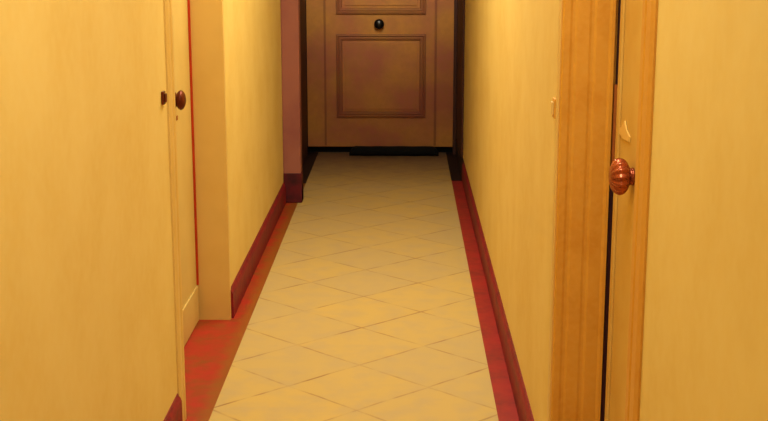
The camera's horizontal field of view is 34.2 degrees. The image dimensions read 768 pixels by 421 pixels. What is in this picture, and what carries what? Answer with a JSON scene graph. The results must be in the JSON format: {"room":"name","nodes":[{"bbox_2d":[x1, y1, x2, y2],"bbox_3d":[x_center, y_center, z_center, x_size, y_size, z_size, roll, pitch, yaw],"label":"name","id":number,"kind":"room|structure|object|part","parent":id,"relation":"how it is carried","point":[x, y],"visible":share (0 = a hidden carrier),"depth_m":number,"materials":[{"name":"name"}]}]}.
{"room":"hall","nodes":[
{"label":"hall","id":0,"kind":"room"},
{"bbox_2d":[0,0,283,420],"bbox_3d":[-0.762,-0.661,3.911,0.240,2.750,10.500,0,12,1],"label":"wall","id":1,"kind":"structure","parent":0,"point":[87,306],"depth_m":2.91,"materials":[{"name":"paint"}]},
{"bbox_2d":[161,91,166,104],"bbox_3d":[-0.640,-0.328,3.643,0.013,0.038,0.032,0,12,1],"label":"light switch","id":2,"kind":"object","parent":1,"relation":"attached to","point":[163,93],"visible":1,"depth_m":3.63,"materials":[{"name":"brown metal"}]},
{"bbox_2d":[163,0,186,420],"bbox_3d":[-0.631,-0.499,4.325,0.009,2.160,1.255,0,12,1],"label":"door frame","id":3,"kind":"structure","parent":1,"relation":"attached to","point":[168,22],"depth_m":3.82,"materials":[{"name":"paint"}]},
{"bbox_2d":[190,0,230,319],"bbox_3d":[-0.733,-0.463,4.347,0.204,2.080,1.110,0,12,1],"label":"door frame","id":4,"kind":"structure","parent":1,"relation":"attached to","point":[206,16],"depth_m":4.94,"materials":[{"name":"paint"}]},
{"bbox_2d":[172,0,198,345],"bbox_3d":[-0.761,-0.452,4.346,0.082,2.050,1.052,0,12,1],"label":"door","id":5,"kind":"structure","parent":4,"relation":"attached to","point":[181,19],"depth_m":4.78,"materials":[{"name":"beige paint"}]},
{"bbox_3d":[-0.739,-0.400,4.529,0.042,0.072,0.072,0,12,1],"label":"knob","id":6,"kind":"part","parent":5,"relation":"part of","materials":[{"name":"brown wood"}]},
{"bbox_2d":[164,182,285,420],"bbox_3d":[-0.651,0.786,3.192,0.014,0.122,8.490,0,12,1],"label":"baseboard","id":7,"kind":"structure","parent":1,"relation":"attached to","point":[246,272],"depth_m":5.69,"materials":[{"name":"red wood"}]},
{"bbox_2d":[280,0,303,202],"bbox_3d":[-0.535,-1.113,7.178,0.108,2.159,0.121,0,12,1],"label":"post","id":8,"kind":"object","parent":1,"relation":"attached to","point":[290,9],"visible":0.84,"depth_m":7.23,"materials":[{"name":"brown wood"}]},
{"bbox_2d":[300,0,307,164],"bbox_3d":[-0.564,-1.367,8.360,0.010,2.159,0.900,0,12,1],"label":"post","id":9,"kind":"object","parent":1,"relation":"attached to","point":[302,2],"visible":0.44,"depth_m":8.65,"materials":[{"name":"brown wood"}]},
{"bbox_2d":[306,23,307,152],"bbox_3d":[-0.556,-1.417,8.835,0.011,2.060,0.050,0,12,1],"label":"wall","id":10,"kind":"structure","parent":1,"relation":"in","point":[306,23],"depth_m":8.95,"materials":[{"name":"black paint"}]},
{"bbox_2d":[306,0,453,146],"bbox_3d":[-0.026,-1.442,8.843,1.060,2.006,0.095,0,12,1],"label":"door","id":11,"kind":"structure","parent":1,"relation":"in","point":[380,72],"depth_m":8.94,"materials":[{"name":"brown wood"}]},
{"bbox_3d":[-0.035,-1.319,8.847,0.072,0.072,0.050,0,12,1],"label":"knob","id":12,"kind":"part","parent":11,"relation":"part of","materials":[{"name":"black metal"}]},
{"bbox_3d":[-0.022,-1.849,8.750,0.640,0.940,0.016,0,12,1],"label":"panel moulding","id":13,"kind":"part","parent":11,"relation":"part of","materials":[{"name":"brown wood"}]},
{"bbox_3d":[-0.022,-0.960,8.941,0.640,0.598,0.016,0,12,1],"label":"panel moulding","id":14,"kind":"part","parent":11,"relation":"part of","materials":[{"name":"brown wood"}]},
{"bbox_3d":[-0.021,-1.850,8.755,0.520,0.820,0.006,0,12,1],"label":"panel","id":15,"kind":"part","parent":11,"relation":"part of","materials":[{"name":"brown wood"}]},
{"bbox_3d":[-0.021,-0.961,8.946,0.520,0.478,0.006,0,12,1],"label":"panel","id":16,"kind":"part","parent":11,"relation":"part of","materials":[{"name":"brown wood"}]},
{"bbox_2d":[184,152,518,420],"bbox_3d":[-0.093,0.661,4.184,1.412,0.051,10.500,0,12,1],"label":"floor","id":17,"kind":"structure","parent":0,"point":[365,309],"depth_m":5.11,"materials":[{"name":"beige tile"}]},
{"bbox_2d":[349,146,438,155],"bbox_3d":[0.072,-0.427,8.965,0.640,0.067,0.093,0,12,1],"label":"draught excluder","id":18,"kind":"object","parent":17,"relation":"on","point":[356,150],"visible":1,"depth_m":8.93,"materials":[{"name":"black fabric"}]},
{"bbox_2d":[308,139,456,151],"bbox_3d":[-0.013,-1.448,8.978,1.092,2.060,0.140,0,12,1],"label":"door recess","id":19,"kind":"structure","parent":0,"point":[310,148],"depth_m":9.13,"materials":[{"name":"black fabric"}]},
{"bbox_2d":[463,0,767,420],"bbox_3d":[0.570,-0.657,3.890,0.240,2.750,10.500,0,12,1],"label":"wall","id":20,"kind":"structure","parent":0,"point":[705,350],"depth_m":1.79,"materials":[{"name":"paint"}]},
{"bbox_2d":[452,0,464,157],"bbox_3d":[0.506,-1.373,8.392,0.035,2.160,0.900,0,12,1],"label":"post","id":21,"kind":"object","parent":20,"relation":"attached to","point":[459,5],"visible":1,"depth_m":8.58,"materials":[{"name":"brown wood"}]},
{"bbox_2d":[456,140,533,420],"bbox_3d":[0.441,0.611,4.006,0.014,0.122,10.190,0,12,1],"label":"baseboard","id":22,"kind":"structure","parent":20,"relation":"attached to","point":[524,411],"depth_m":4.93,"materials":[{"name":"red wood"}]},
{"bbox_2d":[551,97,555,118],"bbox_3d":[0.431,-0.261,3.175,0.013,0.050,0.040,0,12,1],"label":"light switch","id":23,"kind":"object","parent":20,"relation":"attached to","point":[553,103],"visible":0.86,"depth_m":3.16,"materials":[{"name":"orange paint"}]},
{"bbox_2d":[550,0,618,420],"bbox_3d":[0.532,-0.085,2.584,0.217,2.080,1.065,0,12,1],"label":"door frame","id":24,"kind":"structure","parent":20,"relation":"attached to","point":[588,27],"depth_m":3.11,"materials":[{"name":"orange paint"}]},
{"bbox_2d":[600,0,642,420],"bbox_3d":[0.553,-0.074,2.589,0.096,2.050,1.018,0,12,1],"label":"door","id":25,"kind":"structure","parent":24,"relation":"attached to","point":[621,176],"depth_m":2.97,"materials":[{"name":"paint"}]},
{"bbox_3d":[0.537,-0.077,2.829,0.056,0.085,0.085,0,12,1],"label":"knob","id":26,"kind":"part","parent":25,"relation":"part of","materials":[{"name":"orange metal"}]},
{"bbox_2d":[547,0,657,420],"bbox_3d":[0.424,-0.121,2.563,0.008,2.160,1.205,0,12,1],"label":"door frame","id":27,"kind":"structure","parent":20,"relation":"attached to","point":[650,7],"depth_m":2.02,"materials":[{"name":"orange paint"}]}
]}

